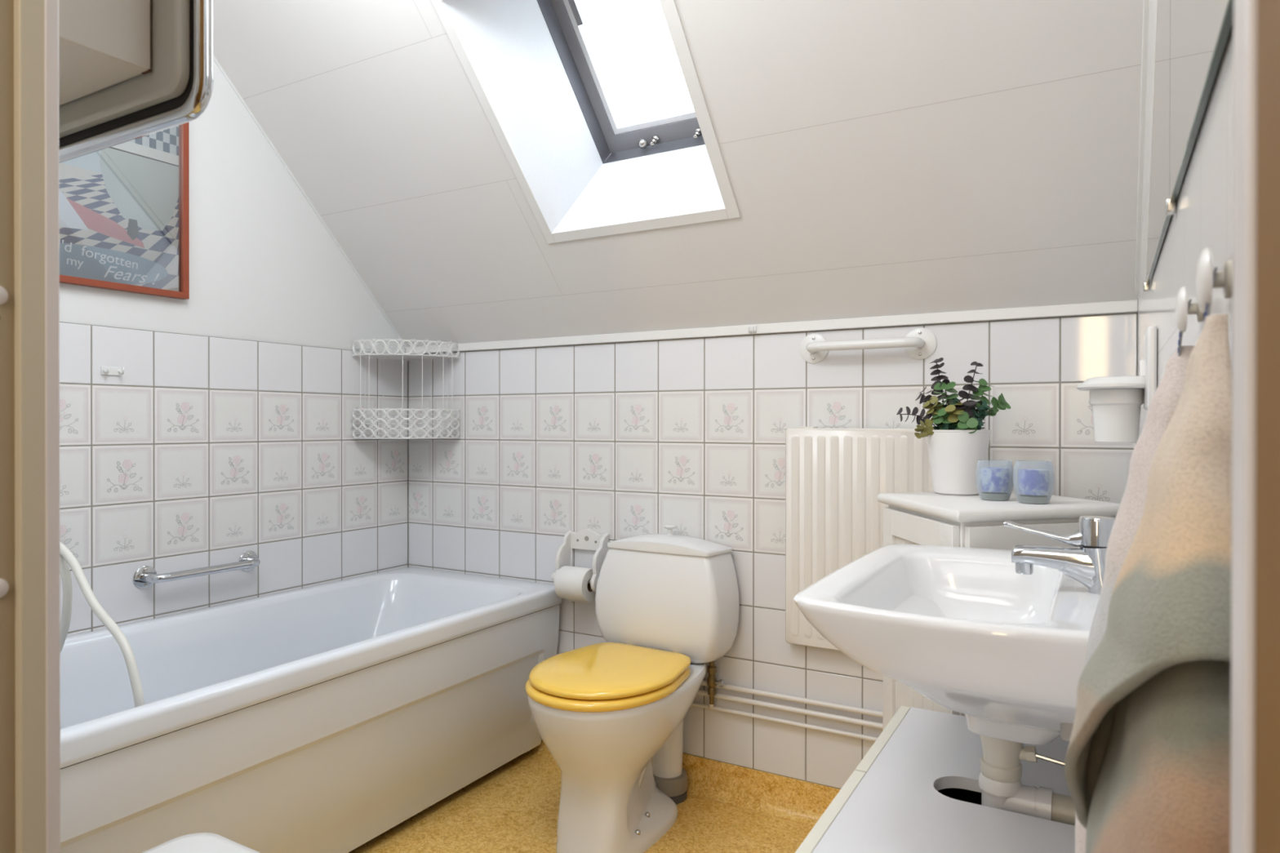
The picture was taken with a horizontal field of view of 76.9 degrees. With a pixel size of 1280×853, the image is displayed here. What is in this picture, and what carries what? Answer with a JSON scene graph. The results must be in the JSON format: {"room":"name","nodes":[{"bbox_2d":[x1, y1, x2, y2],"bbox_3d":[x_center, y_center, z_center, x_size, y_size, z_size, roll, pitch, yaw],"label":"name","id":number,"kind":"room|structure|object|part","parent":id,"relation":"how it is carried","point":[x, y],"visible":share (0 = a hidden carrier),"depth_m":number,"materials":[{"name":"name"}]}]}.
{"room":"bathroom","nodes":[
{"label":"bathroom","id":0,"kind":"room"},
{"bbox_2d":[59,61,408,636],"bbox_3d":[-1.358,-0.116,2.135,0.101,2.390,2.051,0,0,30],"label":"wall","id":1,"kind":"structure","parent":0,"point":[225,433],"depth_m":2.34,"materials":[{"name":"white tile"}]},
{"bbox_2d":[101,366,124,375],"bbox_3d":[-1.336,-0.141,2.048,0.025,0.022,0.050,0,0,30],"label":"wall hook","id":2,"kind":"object","parent":1,"relation":"attached to","point":[106,371],"visible":1,"depth_m":2.05,"materials":[{"name":"white plastic"}]},
{"bbox_2d":[58,122,189,299],"bbox_3d":[-1.372,-0.682,1.998,0.024,0.666,0.502,0,0,30],"label":"framed picture","id":3,"kind":"object","parent":1,"relation":"attached to","point":[124,207],"visible":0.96,"depth_m":2.10,"materials":[{"name":"paper"}]},
{"bbox_3d":[-1.371,-0.682,1.998,0.002,0.633,0.469,0,0,30],"label":"glass","id":4,"kind":"part","parent":3,"relation":"part of","materials":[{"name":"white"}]},
{"bbox_2d":[133,550,260,588],"bbox_3d":[-1.204,0.397,2.239,0.066,0.060,0.356,0,0,30],"label":"chrome grab bar","id":5,"kind":"object","parent":1,"relation":"attached to","point":[145,576],"visible":1,"depth_m":2.17,"materials":[{"name":"grey metal"}]},
{"bbox_3d":[-1.203,0.397,2.238,0.063,0.023,0.319,0,0,30],"label":"rail","id":6,"kind":"part","parent":5,"relation":"part of","materials":[{"name":"silver metal"}]},
{"bbox_2d":[213,56,406,348],"bbox_3d":[-1.086,-0.782,2.515,0.004,1.003,0.956,0,0,30],"label":"trim","id":7,"kind":"structure","parent":1,"relation":"attached to","point":[215,59],"depth_m":2.55,"materials":[{"name":"white paint"}]},
{"bbox_2d":[348,751,813,852],"bbox_3d":[0.199,1.094,1.340,3.600,0.060,1.920,0,0,30],"label":"floor","id":8,"kind":"structure","parent":0,"point":[513,807],"depth_m":2.14,"materials":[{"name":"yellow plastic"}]},
{"bbox_2d":[142,832,260,852],"bbox_3d":[-0.675,0.864,1.125,0.324,0.401,0.329,0,0,30],"label":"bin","id":9,"kind":"object","parent":8,"relation":"on","point":[201,842],"visible":1,"depth_m":1.27,"materials":[{"name":"white plastic"}]},
{"bbox_2d":[60,567,562,852],"bbox_3d":[-0.956,0.785,2.037,0.698,0.550,1.656,0,0,30],"label":"bathtub","id":10,"kind":"object","parent":8,"relation":"on","point":[326,717],"visible":0.87,"depth_m":1.97,"materials":[{"name":"white ceramic"}]},
{"bbox_2d":[59,541,144,707],"bbox_3d":[-1.224,0.531,1.699,0.596,0.798,0.122,0,0,21],"label":"shower hose","id":11,"kind":"object","parent":10,"relation":"in","point":[66,557],"visible":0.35,"depth_m":1.65,"materials":[{"name":"white plastic"}]},
{"bbox_3d":[-0.947,0.802,2.029,0.626,0.477,1.610,0,0,30],"label":"support frame","id":12,"kind":"part","parent":10,"relation":"part of","materials":[{"name":"white"}]},
{"bbox_2d":[524,524,739,852],"bbox_3d":[-0.046,0.672,2.116,0.414,0.778,0.594,0,0,31],"label":"toilet","id":13,"kind":"object","parent":8,"relation":"on","point":[611,714],"visible":1,"depth_m":2.06,"materials":[{"name":"white ceramic"}]},
{"bbox_3d":[-0.089,0.642,2.046,0.376,0.022,0.430,0,0,31],"label":"seat","id":14,"kind":"part","parent":13,"relation":"part of","materials":[{"name":"yellow plastic"}]},
{"bbox_3d":[-0.084,0.618,2.053,0.368,0.024,0.424,0,0,31],"label":"seat lid","id":15,"kind":"part","parent":13,"relation":"part of","materials":[{"name":"yellow plastic"}]},
{"bbox_3d":[-0.046,0.857,2.116,0.364,0.408,0.578,0,0,31],"label":"bowl","id":16,"kind":"part","parent":13,"relation":"part of","materials":[{"name":"white ceramic"}]},
{"bbox_3d":[0.068,0.504,2.301,0.414,0.303,0.153,0,0,31],"label":"tank","id":17,"kind":"part","parent":13,"relation":"part of","materials":[{"name":"white ceramic"}]},
{"bbox_3d":[0.073,0.331,2.309,0.365,0.040,0.138,0,0,31],"label":"tank lid","id":18,"kind":"part","parent":13,"relation":"part of","materials":[{"name":"white ceramic"}]},
{"bbox_3d":[0.087,0.300,2.308,0.036,0.036,0.036,0,0,31],"label":"flush knob","id":19,"kind":"part","parent":13,"relation":"part of","materials":[{"name":"white plastic"}]},
{"bbox_2d":[795,706,1075,852],"bbox_3d":[0.405,0.796,0.977,0.392,0.540,1.020,0,0,30],"label":"base cabinet","id":20,"kind":"object","parent":8,"relation":"on","point":[916,789],"visible":0.56,"depth_m":1.13,"materials":[{"name":"white laminate"}]},
{"bbox_3d":[0.251,0.768,1.083,0.018,0.484,0.340,0,0,30],"label":"door","id":21,"kind":"part","parent":20,"relation":"part of","materials":[{"name":"beige laminate"}]},
{"bbox_3d":[0.418,0.767,1.373,0.018,0.484,0.321,0,0,30],"label":"door","id":22,"kind":"part","parent":20,"relation":"part of","materials":[{"name":"beige laminate"}]},
{"bbox_2d":[876,489,1120,729],"bbox_3d":[0.728,0.607,1.685,0.430,0.912,0.369,0,0,-16],"label":"base cabinet","id":23,"kind":"object","parent":8,"relation":"on","point":[917,518],"visible":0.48,"depth_m":1.54,"materials":[{"name":"white paint"}]},
{"bbox_3d":[0.563,0.597,1.638,0.013,0.832,0.327,0,0,-5],"label":"door","id":24,"kind":"part","parent":23,"relation":"part of","materials":[{"name":"white paint"}]},
{"bbox_2d":[896,357,1010,495],"bbox_3d":[0.690,-0.003,1.792,0.193,0.306,0.158,0,0,-11],"label":"potted plant","id":25,"kind":"object","parent":23,"relation":"on","point":[957,442],"visible":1,"depth_m":1.76,"materials":[{"name":"green plant"}]},
{"bbox_3d":[0.711,0.079,1.806,0.139,0.143,0.139,0,0,30],"label":"pot","id":26,"kind":"part","parent":25,"relation":"part of","materials":[{"name":"white ceramic"}]},
{"bbox_2d":[975,459,1013,501],"bbox_3d":[0.730,0.110,1.659,0.073,0.081,0.073,0,0,30],"label":"glass","id":27,"kind":"object","parent":23,"relation":"on","point":[994,481],"visible":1,"depth_m":1.64,"materials":[{"name":"blue glass"}]},
{"bbox_3d":[0.762,0.598,1.514,0.352,0.832,0.013,0,0,-16],"label":"panel","id":28,"kind":"part","parent":23,"relation":"part of","materials":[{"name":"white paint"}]},
{"bbox_2d":[1013,460,1054,504],"bbox_3d":[0.778,0.110,1.593,0.074,0.082,0.074,0,0,30],"label":"glass","id":29,"kind":"object","parent":23,"relation":"on","point":[1033,483],"visible":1,"depth_m":1.57,"materials":[{"name":"blue glass"}]},
{"bbox_2d":[213,0,1142,346],"bbox_3d":[-0.092,-0.804,1.959,2.347,1.052,1.005,0,0,30],"label":"ceiling","id":30,"kind":"structure","parent":0,"point":[882,157],"depth_m":1.94,"materials":[{"name":"white paint"}]},
{"bbox_2d":[442,0,724,232],"bbox_3d":[-0.092,-0.846,2.024,0.561,0.606,0.586,0,0,30],"label":"skylight recess","id":31,"kind":"structure","parent":30,"relation":"attached to","point":[509,45],"depth_m":2.17,"materials":[{"name":"white paint"}]},
{"bbox_2d":[537,0,705,163],"bbox_3d":[-0.026,-0.979,2.139,0.452,0.495,0.477,0,0,30],"label":"window","id":32,"kind":"structure","parent":31,"relation":"attached to","point":[614,141],"depth_m":2.25,"materials":[{"name":"grey metal"}]},
{"bbox_2d":[431,0,741,243],"bbox_3d":[-0.125,-0.779,1.965,0.597,0.509,0.485,0,0,30],"label":"trim","id":33,"kind":"structure","parent":30,"relation":"attached to","point":[669,8],"depth_m":2.01,"materials":[{"name":"white paint"}]},
{"bbox_2d":[408,311,1137,789],"bbox_3d":[0.148,0.390,2.411,2.437,1.380,0.091,0,0,30],"label":"wall","id":34,"kind":"structure","parent":0,"point":[621,440],"depth_m":2.30,"materials":[{"name":"white tile"}]},
{"bbox_2d":[352,337,460,439],"bbox_3d":[-0.794,-0.127,2.754,0.259,0.336,0.257,0,0,30],"label":"wire shelf","id":35,"kind":"object","parent":34,"relation":"attached to","point":[406,357],"visible":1,"depth_m":2.69,"materials":[{"name":"white metal"}]},
{"bbox_2d":[363,436,439,438],"bbox_3d":[-0.796,0.039,2.757,0.248,0.002,0.248,0,0,30],"label":"tray","id":36,"kind":"object","parent":35,"relation":"on","point":[364,437],"depth_m":2.69,"materials":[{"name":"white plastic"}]},
{"bbox_2d":[353,353,452,359],"bbox_3d":[-0.796,-0.240,2.756,0.248,0.002,0.248,0,0,30],"label":"tray","id":37,"kind":"object","parent":35,"relation":"on","point":[392,356],"depth_m":2.75,"materials":[{"name":"white plastic"}]},
{"bbox_3d":[-0.794,-0.266,2.753,0.251,0.057,0.257,0,0,30],"label":"rail","id":38,"kind":"part","parent":35,"relation":"part of","materials":[{"name":"white plastic"}]},
{"bbox_2d":[352,407,460,439],"bbox_3d":[-0.794,-0.011,2.754,0.251,0.104,0.256,0,0,30],"label":"basket","id":39,"kind":"object","parent":35,"relation":"on","point":[363,424],"depth_m":2.69,"materials":[{"name":"white plastic"}]},
{"bbox_2d":[551,528,608,604],"bbox_3d":[-0.186,0.441,2.500,0.189,0.237,0.089,0,0,30],"label":"toilet paper holder","id":40,"kind":"object","parent":34,"relation":"attached to","point":[587,539],"visible":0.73,"depth_m":2.52,"materials":[{"name":"white paint"}]},
{"bbox_2d":[554,565,595,601],"bbox_3d":[-0.194,0.483,2.481,0.102,0.100,0.100,0,0,30],"label":"toilet paper roll","id":41,"kind":"object","parent":40,"relation":"on","point":[570,582],"visible":0.84,"depth_m":2.44,"materials":[{"name":"paper"}]},
{"bbox_2d":[527,739,840,826],"bbox_3d":[0.127,1.014,2.359,2.257,0.102,0.043,0,0,30],"label":"baseboard","id":42,"kind":"structure","parent":34,"relation":"attached to","point":[783,797],"depth_m":2.25,"materials":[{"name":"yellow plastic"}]},
{"bbox_2d":[747,325,756,333],"bbox_3d":[0.310,-0.270,2.238,0.020,0.023,0.020,0,0,30],"label":"hook","id":43,"kind":"object","parent":34,"relation":"attached to","point":[752,329],"visible":1,"depth_m":2.24,"materials":[{"name":"white plastic"}]},
{"bbox_2d":[405,299,1137,354],"bbox_3d":[0.134,-0.272,2.364,2.257,0.026,0.022,0,0,30],"label":"trim","id":44,"kind":"structure","parent":34,"relation":"attached to","point":[1122,306],"depth_m":2.14,"materials":[{"name":"white paint"}]},
{"bbox_2d":[690,702,877,742],"bbox_3d":[0.236,0.806,2.294,1.070,0.012,0.011,0,0,30],"label":"pipe","id":45,"kind":"object","parent":34,"relation":"attached to","point":[694,704],"visible":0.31,"depth_m":2.19,"materials":[{"name":"white metal"}]},
{"bbox_2d":[706,661,724,709],"bbox_3d":[0.213,0.732,2.282,0.054,0.152,0.037,0,0,30],"label":"valve","id":46,"kind":"object","parent":45,"relation":"attached to","point":[712,682],"visible":0.96,"depth_m":2.27,"materials":[{"name":"gold metal"}]},
{"bbox_3d":[0.223,0.722,2.271,0.028,0.021,0.022,0,0,30],"label":"handle","id":47,"kind":"part","parent":46,"relation":"part of","materials":[{"name":"silver metal"}]},
{"bbox_2d":[697,689,883,729],"bbox_3d":[0.235,0.768,2.292,1.070,0.015,0.014,0,0,30],"label":"pipe","id":48,"kind":"object","parent":34,"relation":"attached to","point":[762,704],"visible":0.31,"depth_m":2.18,"materials":[{"name":"white metal"}]},
{"bbox_2d":[701,680,883,717],"bbox_3d":[0.235,0.738,2.292,1.070,0.015,0.014,0,0,30],"label":"pipe","id":49,"kind":"object","parent":34,"relation":"attached to","point":[767,694],"visible":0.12,"depth_m":2.17,"materials":[{"name":"white metal"}]},
{"bbox_2d":[785,426,933,651],"bbox_3d":[0.585,0.293,2.082,0.428,0.586,0.041,0,0,30],"label":"radiator","id":50,"kind":"object","parent":34,"relation":"attached to","point":[835,477],"visible":0.58,"depth_m":2.10,"materials":[{"name":"white metal"}]},
{"bbox_2d":[799,327,937,363],"bbox_3d":[0.573,-0.209,2.076,0.355,0.080,0.062,0,0,30],"label":"grab bar","id":51,"kind":"object","parent":34,"relation":"attached to","point":[920,343],"visible":1,"depth_m":2.04,"materials":[{"name":"plastic"}]},
{"bbox_3d":[0.572,-0.209,2.074,0.300,0.025,0.059,0,0,30],"label":"rail","id":52,"kind":"part","parent":51,"relation":"part of","materials":[{"name":"white plastic"}]},
{"bbox_2d":[1137,0,1233,437],"bbox_3d":[0.680,-0.109,0.954,0.100,2.390,1.900,0,0,30],"label":"wall","id":53,"kind":"structure","parent":0,"point":[1202,218],"depth_m":0.67,"materials":[{"name":"white paint"}]},
{"bbox_2d":[793,544,1100,744],"bbox_3d":[0.501,0.323,1.167,0.418,0.209,0.598,0,0,30],"label":"washbasin","id":54,"kind":"object","parent":53,"relation":"attached to","point":[990,643],"visible":0.59,"depth_m":0.98,"materials":[{"name":"white ceramic"}]},
{"bbox_2d":[978,735,1075,826],"bbox_3d":[0.589,0.504,1.107,0.230,0.154,0.057,0,0,30],"label":"drain pipe","id":55,"kind":"object","parent":54,"relation":"attached to","point":[1000,784],"visible":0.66,"depth_m":1.12,"materials":[{"name":"white plastic"}]},
{"bbox_3d":[0.600,0.467,1.100,0.120,0.022,0.006,0,0,30],"label":"pop rod","id":56,"kind":"part","parent":55,"relation":"part of","materials":[{"name":"silver metal"}]},
{"bbox_2d":[1004,515,1115,594],"bbox_3d":[0.577,0.178,1.104,0.143,0.114,0.043,0,0,30],"label":"mixer tap","id":57,"kind":"object","parent":54,"relation":"on","point":[1086,564],"visible":0.71,"depth_m":1.08,"materials":[{"name":"silver metal"}]},
{"bbox_3d":[0.559,0.148,1.115,0.100,0.031,0.026,0,0,30],"label":"lever","id":58,"kind":"part","parent":57,"relation":"part of","materials":[{"name":"silver metal"}]},
{"bbox_3d":[0.582,0.197,1.102,0.132,0.075,0.042,0,0,30],"label":"spout","id":59,"kind":"part","parent":57,"relation":"part of","materials":[{"name":"silver metal"}]},
{"bbox_2d":[1076,325,1157,409],"bbox_3d":[0.713,-0.082,1.212,0.100,0.115,0.179,0,0,30],"label":"cup holder","id":60,"kind":"object","parent":53,"relation":"attached to","point":[1146,380],"visible":0.91,"depth_m":1.18,"materials":[{"name":"white plastic"}]},
{"bbox_3d":[0.728,-0.066,1.238,0.100,0.018,0.118,0,0,30],"label":"plate","id":61,"kind":"part","parent":60,"relation":"part of","materials":[{"name":"white plastic"}]},
{"bbox_2d":[1088,388,1143,443],"bbox_3d":[0.730,-0.016,1.237,0.072,0.081,0.072,0,0,30],"label":"cup","id":62,"kind":"object","parent":60,"relation":"hanging from","point":[1116,412],"visible":0.98,"depth_m":1.21,"materials":[{"name":"white plastic"}]},
{"bbox_2d":[1134,0,1148,294],"bbox_3d":[0.859,-0.773,1.365,0.009,0.979,0.935,0,0,30],"label":"trim","id":63,"kind":"structure","parent":53,"relation":"attached to","point":[1145,2],"depth_m":1.53,"materials":[{"name":"white paint"}]},
{"bbox_2d":[1142,281,1149,292],"bbox_3d":[0.822,-0.227,1.308,0.009,0.015,0.016,0,0,30],"label":"mirror clip","id":64,"kind":"object","parent":53,"relation":"attached to","point":[1145,287],"visible":0.84,"depth_m":1.30,"materials":[{"name":"silver metal"}]},
{"bbox_2d":[1064,266,1232,852],"bbox_3d":[0.293,0.189,0.471,0.084,0.558,0.260,0,0,30],"label":"hand towel","id":65,"kind":"object","parent":53,"relation":"attached to","point":[1148,762],"visible":0.98,"depth_m":0.42,"materials":[{"name":"grey fabric"}]},
{"bbox_2d":[1204,302,1207,323],"bbox_3d":[0.325,-0.072,0.460,0.003,0.031,0.012,0,0,30],"label":"loop","id":66,"kind":"object","parent":65,"relation":"on","point":[1206,313],"depth_m":0.46,"materials":[{"name":"blue fabric"}]},
{"bbox_2d":[1146,0,1171,284],"bbox_3d":[0.685,-0.506,1.067,0.005,0.556,0.564,0,0,30],"label":"wall mirror","id":67,"kind":"object","parent":53,"relation":"attached to","point":[1159,187],"visible":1,"depth_m":0.98,"materials":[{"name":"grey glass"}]},
{"bbox_2d":[1164,197,1176,215],"bbox_3d":[0.542,-0.225,0.824,0.009,0.015,0.016,0,0,30],"label":"mirror clip","id":68,"kind":"object","parent":53,"relation":"attached to","point":[1170,207],"visible":1,"depth_m":0.82,"materials":[{"name":"silver metal"}]},
{"bbox_2d":[1175,286,1203,332],"bbox_3d":[0.410,-0.088,0.602,0.016,0.034,0.034,0,0,30],"label":"towel hook","id":69,"kind":"object","parent":53,"relation":"attached to","point":[1181,305],"visible":0.9,"depth_m":0.59,"materials":[{"name":"white plastic"}]},
{"bbox_2d":[1075,299,1195,852],"bbox_3d":[0.387,0.177,0.634,0.080,0.541,0.131,0,0,30],"label":"hand towel","id":70,"kind":"object","parent":69,"relation":"hanging from","point":[1162,406],"visible":0.27,"depth_m":0.61,"materials":[{"name":"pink fabric"}]},
{"bbox_2d":[1177,331,1180,352],"bbox_3d":[0.408,-0.073,0.606,0.005,0.035,0.019,0,0,30],"label":"loop","id":71,"kind":"object","parent":70,"relation":"on","point":[1179,341],"depth_m":0.61,"materials":[{"name":"blue fabric"}]},
{"bbox_3d":[0.412,-0.088,0.600,0.010,0.020,0.020,0,0,30],"label":"stem","id":72,"kind":"part","parent":69,"relation":"part of","materials":[{"name":"white plastic"}]},
{"bbox_2d":[1169,0,1233,202],"bbox_3d":[0.404,-0.605,0.579,0.005,0.756,0.558,0,0,30],"label":"wall mirror","id":73,"kind":"object","parent":53,"relation":"attached to","point":[1200,29],"visible":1,"depth_m":0.63,"materials":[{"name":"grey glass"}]},
{"bbox_2d":[1195,248,1232,312],"bbox_3d":[0.331,-0.084,0.465,0.016,0.038,0.038,0,0,30],"label":"towel hook","id":74,"kind":"object","parent":53,"relation":"attached to","point":[1204,273],"visible":0.99,"depth_m":0.46,"materials":[{"name":"white plastic"}]},
{"bbox_3d":[0.333,-0.084,0.463,0.010,0.022,0.022,0,0,30],"label":"stem","id":75,"kind":"part","parent":74,"relation":"part of","materials":[{"name":"white plastic"}]},
{"bbox_3d":[-0.295,-0.123,0.477,3.600,2.420,0.100,0,0,30],"label":"wall","id":76,"kind":"structure","parent":0,"visible":0},
{"bbox_2d":[0,0,60,852],"bbox_3d":[-0.504,0.036,0.592,0.046,2.060,0.119,0,0,30],"label":"trim","id":77,"kind":"structure","parent":76,"relation":"attached to","point":[30,633],"depth_m":0.61,"materials":[{"name":"beige paint"}]},
{"bbox_2d":[58,0,213,163],"bbox_3d":[-0.692,-0.660,0.868,0.498,0.688,0.180,0,0,30],"label":"upper cabinet","id":78,"kind":"object","parent":76,"relation":"attached to","point":[129,70],"visible":0.8,"depth_m":0.82,"materials":[{"name":"beige paint"}]},
{"bbox_2d":[1230,0,1257,852],"bbox_3d":[-0.145,0.030,0.435,0.816,2.075,0.032,0,0,30],"label":"trim","id":79,"kind":"structure","parent":76,"relation":"attached to","point":[1245,11],"depth_m":0.23,"materials":[{"name":"white paint"}]},
{"bbox_2d":[1253,0,1279,852],"bbox_3d":[0.009,0.050,-0.097,0.040,2.020,0.728,0,0,30],"label":"door","id":80,"kind":"structure","parent":76,"relation":"in","point":[1267,539],"depth_m":0.21,"materials":[{"name":"brown wood"}]}
]}

